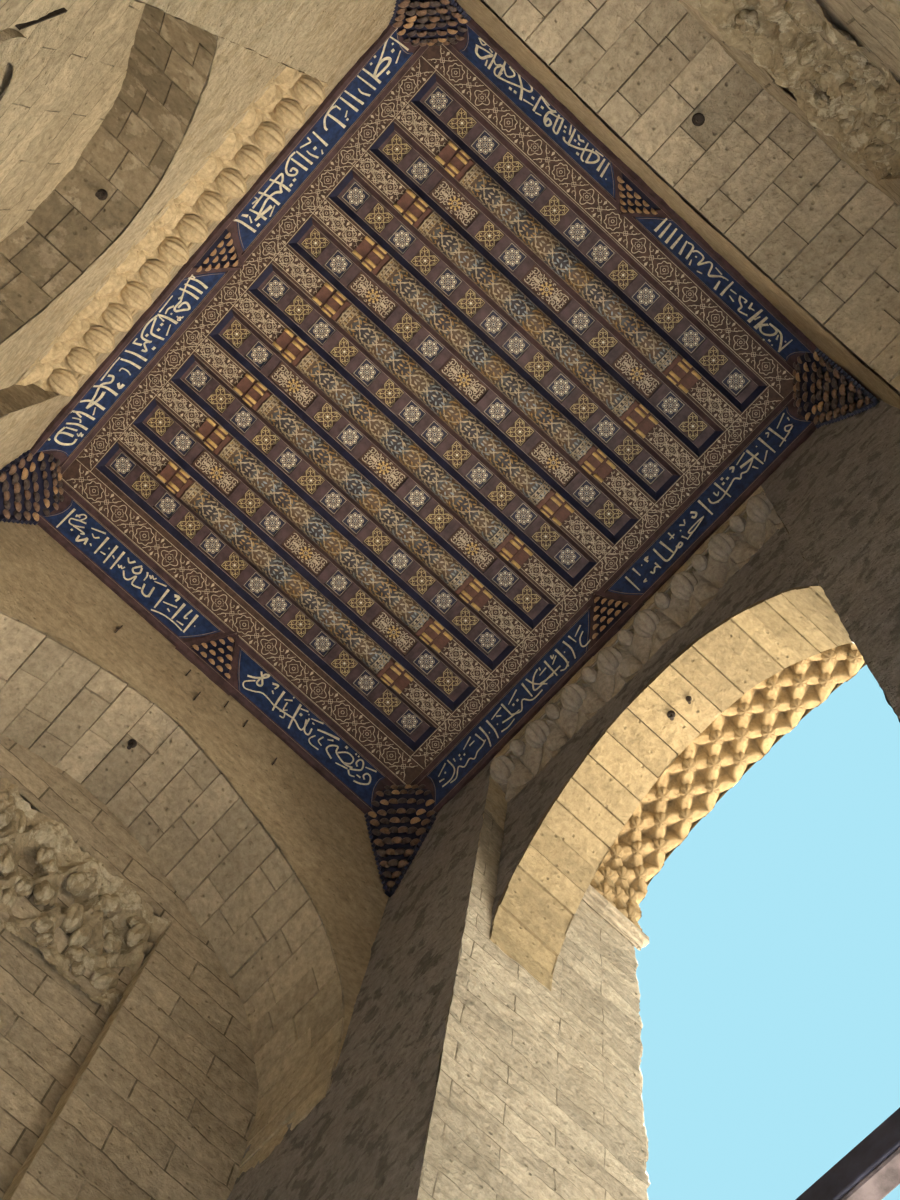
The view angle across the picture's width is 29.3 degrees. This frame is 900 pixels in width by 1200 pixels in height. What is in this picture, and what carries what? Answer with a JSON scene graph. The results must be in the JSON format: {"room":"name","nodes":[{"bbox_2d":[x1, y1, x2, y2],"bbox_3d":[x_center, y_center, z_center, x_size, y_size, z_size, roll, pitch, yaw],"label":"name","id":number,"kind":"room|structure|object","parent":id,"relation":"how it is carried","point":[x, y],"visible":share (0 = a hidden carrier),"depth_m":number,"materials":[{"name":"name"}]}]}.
{"room":"mosque entrance porch","nodes":[
{"label":"mosque entrance porch","id":0,"kind":"room"},
{"bbox_2d":[0,521,388,1199],"bbox_3d":[-3.909,3.397,9.351,5.740,19.200,2.931,42,-77,-5],"label":"wall","id":1,"kind":"structure","parent":0,"point":[155,1097],"depth_m":13.82,"materials":[{"name":"stone"}]},
{"bbox_2d":[0,1014,5,1027],"bbox_3d":[-3.711,2.820,11.860,1.170,0.763,0.427,42,-77,-5],"label":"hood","id":2,"kind":"object","parent":1,"relation":"attached to","point":[2,1023],"visible":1,"depth_m":12.22,"materials":[{"name":"stone"}]},
{"bbox_2d":[0,778,171,1014],"bbox_3d":[-3.408,2.219,13.825,2.422,1.400,0.421,42,-77,-5],"label":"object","id":3,"kind":"object","parent":1,"relation":"attached to","point":[105,903],"visible":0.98,"depth_m":14.05,"materials":[{"name":"stone"}]},
{"bbox_2d":[43,500,219,637],"bbox_3d":[-3.029,-0.242,16.407,1.968,0.355,0.218,42,-77,-5],"label":"inscription panel","id":4,"kind":"object","parent":1,"relation":"attached to","point":[76,524],"visible":1,"depth_m":16.41,"materials":[{"name":"blue paint"}]},
{"bbox_2d":[0,611,344,1177],"bbox_3d":[-2.974,1.735,13.785,5.753,3.708,1.050,42,-77,-5],"label":"stone arch","id":5,"kind":"object","parent":1,"relation":"attached to","point":[260,921],"visible":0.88,"depth_m":14.86,"materials":[{"name":"stone"}]},
{"bbox_2d":[127,739,136,749],"bbox_3d":[-2.813,1.282,15.166,0.080,0.120,0.082,42,-77,-5],"label":"anchor","id":6,"kind":"object","parent":5,"relation":"attached to","point":[132,743],"visible":1,"depth_m":15.18,"materials":[{"name":"black metal"}]},
{"bbox_2d":[175,631,238,695],"bbox_3d":[-2.208,0.501,16.495,0.710,0.584,0.358,42,-77,-5],"label":"bracket","id":7,"kind":"object","parent":1,"relation":"attached to","point":[217,654],"visible":1,"depth_m":16.41,"materials":[{"name":"blue paint"}]},
{"bbox_2d":[37,479,405,813],"bbox_3d":[-2.215,0.508,16.511,5.150,0.553,0.340,42,-77,-5],"label":"crown molding","id":8,"kind":"structure","parent":1,"relation":"attached to","point":[69,494],"depth_m":16.47,"materials":[{"name":"brown paint"}]},
{"bbox_2d":[238,649,384,807],"bbox_3d":[-1.389,1.244,16.620,1.969,0.355,0.218,42,-77,-5],"label":"inscription panel","id":9,"kind":"object","parent":1,"relation":"attached to","point":[254,682],"visible":1,"depth_m":16.62,"materials":[{"name":"blue paint"}]},
{"bbox_2d":[0,0,395,469],"bbox_3d":[-3.648,-2.255,8.013,2.334,19.200,11.880,42,-77,-5],"label":"wall","id":10,"kind":"structure","parent":0,"point":[74,75],"depth_m":12.56,"materials":[{"name":"stone"}]},
{"bbox_2d":[0,28,30,110],"bbox_3d":[-2.883,-2.920,10.165,0.105,1.100,1.100,42,-77,-5],"label":"medallion","id":11,"kind":"object","parent":10,"relation":"attached to","point":[15,48],"visible":1,"depth_m":10.18,"materials":[{"name":"stone"}]},
{"bbox_2d":[0,4,217,344],"bbox_3d":[-2.833,-2.924,12.531,0.626,2.399,4.127,42,-77,-5],"label":"stone arch","id":12,"kind":"object","parent":10,"relation":"attached to","point":[170,62],"visible":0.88,"depth_m":13.16,"materials":[{"name":"stone"}]},
{"bbox_2d":[95,189,107,199],"bbox_3d":[-2.706,-3.133,13.304,0.088,0.120,0.090,42,-77,-5],"label":"anchor","id":13,"kind":"object","parent":12,"relation":"attached to","point":[101,194],"visible":1,"depth_m":13.32,"materials":[{"name":"brown metal"}]},
{"bbox_2d":[37,272,225,456],"bbox_3d":[-2.966,-2.194,15.948,0.218,0.355,2.415,42,-77,-5],"label":"inscription panel","id":14,"kind":"object","parent":10,"relation":"attached to","point":[192,290],"visible":1,"depth_m":15.95,"materials":[{"name":"blue paint"}]},
{"bbox_2d":[16,65,327,396],"bbox_3d":[-2.338,-3.071,14.478,0.425,0.830,3.550,42,-77,-5],"label":"crown molding","id":15,"kind":"structure","parent":10,"relation":"attached to","point":[282,108],"depth_m":14.48,"materials":[{"name":"stone"}]},
{"bbox_2d":[178,214,243,275],"bbox_3d":[-2.070,-3.132,15.637,0.358,0.584,0.710,42,-77,-5],"label":"bracket","id":16,"kind":"object","parent":10,"relation":"attached to","point":[218,258],"visible":1,"depth_m":15.52,"materials":[{"name":"blue paint"}]},
{"bbox_2d":[30,21,428,473],"bbox_3d":[-2.078,-3.144,15.649,0.340,0.553,6.043,42,-77,-5],"label":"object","id":17,"kind":"structure","parent":10,"relation":"attached to","point":[417,51],"depth_m":15.61,"materials":[{"name":"brown paint"}]},
{"bbox_2d":[234,28,412,251],"bbox_3d":[-1.175,-4.086,15.356,0.218,0.364,2.420,42,-77,-5],"label":"inscription panel","id":18,"kind":"object","parent":10,"relation":"attached to","point":[392,56],"visible":1,"depth_m":15.36,"materials":[{"name":"blue paint"}]},
{"bbox_2d":[62,44,794,784],"bbox_3d":[-0.256,-1.624,16.307,5.233,0.362,6.126,42,-77,-5],"label":"ceiling","id":19,"kind":"structure","parent":0,"point":[82,475],"depth_m":16.14,"materials":[{"name":"brown paint"}]},
{"bbox_2d":[0,450,63,524],"bbox_3d":[-3.885,-0.980,15.689,0.536,1.710,0.538,42,-77,-5],"label":"muqarnas pendentive","id":20,"kind":"object","parent":19,"relation":"hanging from","point":[31,485],"visible":1,"depth_m":15.93,"materials":[{"name":"blue paint"}]},
{"bbox_2d":[96,442,436,751],"bbox_3d":[-1.755,-0.024,16.682,4.125,0.127,0.344,42,-77,-5],"label":"strip","id":21,"kind":"object","parent":19,"relation":"attached to","point":[123,471],"visible":1,"depth_m":16.70,"materials":[{"name":"brown paint"}]},
{"bbox_2d":[113,422,452,728],"bbox_3d":[-1.571,-0.215,16.570,4.294,0.220,0.237,42,-77,-5],"label":"beam","id":22,"kind":"structure","parent":19,"relation":"attached to","point":[176,479],"depth_m":16.48,"materials":[{"name":"red paint"}]},
{"bbox_2d":[133,398,475,710],"bbox_3d":[-1.375,-0.425,16.557,4.125,0.127,0.344,42,-77,-5],"label":"strip","id":23,"kind":"object","parent":19,"relation":"attached to","point":[208,470],"visible":1,"depth_m":16.57,"materials":[{"name":"brown paint"}]},
{"bbox_2d":[151,379,494,688],"bbox_3d":[-1.191,-0.616,16.445,4.294,0.220,0.237,42,-77,-5],"label":"beam","id":24,"kind":"structure","parent":19,"relation":"attached to","point":[279,494],"depth_m":16.36,"materials":[{"name":"red paint"}]},
{"bbox_2d":[171,354,515,670],"bbox_3d":[-0.995,-0.827,16.433,4.125,0.127,0.344,42,-77,-5],"label":"strip","id":25,"kind":"object","parent":19,"relation":"attached to","point":[460,619],"visible":1,"depth_m":16.45,"materials":[{"name":"brown paint"}]},
{"bbox_2d":[192,333,533,647],"bbox_3d":[-0.811,-1.018,16.320,4.294,0.220,0.237,42,-77,-5],"label":"beam","id":26,"kind":"structure","parent":19,"relation":"attached to","point":[257,396],"depth_m":16.23,"materials":[{"name":"red paint"}]},
{"bbox_2d":[209,309,555,628],"bbox_3d":[-0.615,-1.228,16.308,4.125,0.127,0.344,42,-77,-5],"label":"strip","id":27,"kind":"object","parent":19,"relation":"attached to","point":[286,382],"visible":1,"depth_m":16.32,"materials":[{"name":"brown paint"}]},
{"bbox_2d":[364,784,437,897],"bbox_3d":[-0.491,2.097,16.129,0.540,1.710,0.536,42,-77,-5],"label":"muqarnas pendentive","id":28,"kind":"object","parent":19,"relation":"hanging from","point":[403,816],"visible":1,"depth_m":16.25,"materials":[{"name":"blue paint"}]},
{"bbox_2d":[230,287,575,605],"bbox_3d":[-0.431,-1.419,16.196,4.294,0.220,0.237,42,-77,-5],"label":"beam","id":29,"kind":"structure","parent":19,"relation":"attached to","point":[295,350],"depth_m":16.11,"materials":[{"name":"red paint"}]},
{"bbox_2d":[248,263,596,586],"bbox_3d":[-0.235,-1.630,16.183,4.125,0.127,0.344,42,-77,-5],"label":"strip","id":30,"kind":"object","parent":19,"relation":"attached to","point":[555,547],"visible":1,"depth_m":16.19,"materials":[{"name":"brown paint"}]},
{"bbox_2d":[389,0,470,46],"bbox_3d":[-0.193,-4.878,14.479,0.540,1.710,0.535,42,-77,-5],"label":"muqarnas pendentive","id":31,"kind":"object","parent":19,"relation":"hanging from","point":[437,22],"visible":1,"depth_m":14.74,"materials":[{"name":"blue paint"}]},
{"bbox_2d":[269,242,616,564],"bbox_3d":[-0.051,-1.821,16.071,4.294,0.220,0.237,42,-77,-5],"label":"beam","id":32,"kind":"structure","parent":19,"relation":"attached to","point":[332,302],"depth_m":15.98,"materials":[{"name":"red paint"}]},
{"bbox_2d":[288,217,638,544],"bbox_3d":[0.145,-2.031,16.059,4.125,0.127,0.344,42,-77,-5],"label":"strip","id":33,"kind":"object","parent":19,"relation":"attached to","point":[596,499],"visible":1,"depth_m":16.07,"materials":[{"name":"brown paint"}]},
{"bbox_2d":[308,195,658,519],"bbox_3d":[0.329,-2.222,15.946,4.294,0.220,0.237,42,-77,-5],"label":"beam","id":34,"kind":"structure","parent":19,"relation":"attached to","point":[593,460],"depth_m":15.86,"materials":[{"name":"red paint"}]},
{"bbox_2d":[328,170,680,500],"bbox_3d":[0.525,-2.433,15.934,4.125,0.127,0.344,42,-77,-5],"label":"strip","id":35,"kind":"object","parent":19,"relation":"attached to","point":[625,443],"visible":1,"depth_m":15.94,"materials":[{"name":"brown paint"}]},
{"bbox_2d":[350,148,701,477],"bbox_3d":[0.709,-2.624,15.822,4.294,0.220,0.237,42,-77,-5],"label":"beam","id":36,"kind":"structure","parent":19,"relation":"attached to","point":[417,212],"depth_m":15.73,"materials":[{"name":"red paint"}]},
{"bbox_2d":[369,121,723,456],"bbox_3d":[0.905,-2.834,15.809,4.125,0.127,0.344,42,-77,-5],"label":"strip","id":37,"kind":"object","parent":19,"relation":"attached to","point":[684,413],"visible":1,"depth_m":15.82,"materials":[{"name":"brown paint"}]},
{"bbox_2d":[391,98,742,433],"bbox_3d":[1.089,-3.025,15.697,4.294,0.220,0.237,42,-77,-5],"label":"beam","id":38,"kind":"structure","parent":19,"relation":"attached to","point":[455,161],"depth_m":15.61,"materials":[{"name":"beige paint"}]},
{"bbox_2d":[411,73,766,411],"bbox_3d":[1.285,-3.236,15.685,4.125,0.127,0.344,42,-77,-5],"label":"strip","id":39,"kind":"object","parent":19,"relation":"attached to","point":[729,372],"visible":1,"depth_m":15.69,"materials":[{"name":"brown paint"}]},
{"bbox_2d":[793,348,879,427],"bbox_3d":[3.202,-1.801,14.919,0.535,1.710,0.535,42,-77,-5],"label":"muqarnas pendentive","id":40,"kind":"object","parent":19,"relation":"hanging from","point":[825,393],"visible":1,"depth_m":14.99,"materials":[{"name":"blue paint"}]},
{"bbox_2d":[96,0,859,744],"bbox_3d":[-0.366,-2.016,17.251,9.260,0.850,11.880,42,-77,-5],"label":"roof","id":41,"kind":"structure","parent":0,"point":[744,516],"depth_m":16.26,"materials":[{"name":"wood"}]},
{"bbox_2d":[227,361,899,1199],"bbox_3d":[1.674,2.567,8.702,1.917,19.200,11.880,42,-77,-5],"label":"wall","id":42,"kind":"structure","parent":0,"point":[458,1074],"depth_m":12.02,"materials":[{"name":"stone"}]},
{"bbox_2d":[427,610,590,806],"bbox_3d":[0.584,1.045,16.412,0.218,0.355,2.382,42,-77,-5],"label":"inscription panel","id":43,"kind":"object","parent":42,"relation":"attached to","point":[573,644],"visible":1,"depth_m":16.42,"materials":[{"name":"blue paint"}]},
{"bbox_2d":[409,390,816,811],"bbox_3d":[1.496,0.094,16.111,0.340,0.553,6.043,42,-77,-5],"label":"crown molding","id":44,"kind":"structure","parent":42,"relation":"attached to","point":[788,401],"depth_m":16.07,"materials":[{"name":"brown paint"}]},
{"bbox_2d":[590,591,644,655],"bbox_3d":[1.463,0.112,16.104,0.358,0.584,0.710,42,-77,-5],"label":"bracket","id":45,"kind":"object","parent":42,"relation":"attached to","point":[606,612],"visible":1,"depth_m":16.01,"materials":[{"name":"blue paint"}]},
{"bbox_2d":[490,491,783,802],"bbox_3d":[1.614,0.425,15.264,0.329,0.539,3.564,42,-77,-5],"label":"crown molding","id":46,"kind":"structure","parent":42,"relation":"attached to","point":[728,553],"depth_m":15.25,"materials":[{"name":"stone"}]},
{"bbox_2d":[490,586,853,990],"bbox_3d":[1.814,1.146,13.545,0.604,2.568,4.140,42,-77,-5],"label":"stone arch","id":47,"kind":"object","parent":42,"relation":"attached to","point":[535,910],"visible":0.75,"depth_m":14.09,"materials":[{"name":"stone"}]},
{"bbox_2d":[667,710,675,720],"bbox_3d":[1.856,0.977,14.425,0.073,0.120,0.075,42,-77,-5],"label":"anchor","id":48,"kind":"object","parent":47,"relation":"attached to","point":[671,714],"visible":1,"depth_m":14.44,"materials":[{"name":"metal"}]},
{"bbox_2d":[686,696,691,703],"bbox_3d":[1.998,0.842,14.382,0.051,0.120,0.052,42,-77,-5],"label":"anchor","id":49,"kind":"object","parent":47,"relation":"attached to","point":[688,698],"visible":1,"depth_m":14.40,"materials":[{"name":"metal"}]},
{"bbox_2d":[608,407,811,594],"bbox_3d":[2.374,-0.847,15.825,0.218,0.355,2.448,42,-77,-5],"label":"inscription panel","id":50,"kind":"object","parent":42,"relation":"attached to","point":[773,440],"visible":1,"depth_m":15.82,"materials":[{"name":"blue paint"}]},
{"bbox_2d":[590,643,864,930],"bbox_3d":[2.521,1.242,15.390,0.960,1.531,3.867,42,-77,-5],"label":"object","id":51,"kind":"object","parent":42,"relation":"attached to","point":[747,730],"visible":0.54,"depth_m":15.94,"materials":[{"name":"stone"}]},
{"bbox_2d":[796,1108,899,1199],"bbox_3d":[2.062,2.906,8.631,0.165,0.270,3.590,42,-77,-5],"label":"tie beam","id":52,"kind":"structure","parent":42,"relation":"attached to","point":[870,1170],"depth_m":8.54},
{"bbox_2d":[455,0,899,408],"bbox_3d":[2.092,-2.945,7.383,5.740,19.200,2.928,42,-77,-5],"label":"wall","id":53,"kind":"structure","parent":0,"point":[868,22],"depth_m":13.43,"materials":[{"name":"stone"}]},
{"bbox_2d":[459,25,614,197],"bbox_3d":[0.807,-4.295,15.146,1.968,0.362,0.218,42,-77,-5],"label":"inscription panel","id":54,"kind":"object","parent":53,"relation":"attached to","point":[485,59],"visible":1,"depth_m":15.16,"materials":[{"name":"blue paint"}]},
{"bbox_2d":[443,16,818,376],"bbox_3d":[1.632,-3.558,15.249,5.150,0.553,0.340,42,-77,-5],"label":"crown molding","id":55,"kind":"structure","parent":53,"relation":"attached to","point":[454,49],"depth_m":15.15,"materials":[{"name":"brown paint"}]},
{"bbox_2d":[615,157,675,216],"bbox_3d":[1.622,-3.546,15.239,0.710,0.584,0.358,42,-77,-5],"label":"bracket","id":56,"kind":"object","parent":53,"relation":"attached to","point":[631,198],"visible":1,"depth_m":15.10,"materials":[{"name":"blue paint"}]},
{"bbox_2d":[481,0,899,394],"bbox_3d":[1.914,-3.430,12.181,5.750,3.705,1.050,42,-77,-5],"label":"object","id":57,"kind":"structure","parent":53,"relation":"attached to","point":[827,237],"depth_m":13.43,"materials":[{"name":"stone"}]},
{"bbox_2d":[692,113,704,125],"bbox_3d":[1.968,-3.802,13.611,0.102,0.120,0.105,42,-77,-5],"label":"anchor","id":58,"kind":"object","parent":57,"relation":"attached to","point":[698,119],"visible":1,"depth_m":13.63,"materials":[{"name":"brown metal"}]},
{"bbox_2d":[636,217,810,360],"bbox_3d":[2.445,-2.809,15.364,1.969,0.359,0.222,42,-77,-5],"label":"inscription panel","id":59,"kind":"object","parent":53,"relation":"attached to","point":[683,247],"visible":1,"depth_m":15.37,"materials":[{"name":"blue paint"}]},
{"bbox_2d":[688,0,899,181],"bbox_3d":[2.292,-3.729,11.407,2.455,2.400,0.420,42,-77,-5],"label":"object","id":60,"kind":"object","parent":53,"relation":"attached to","point":[864,119],"visible":0.96,"depth_m":11.86,"materials":[{"name":"stone"}]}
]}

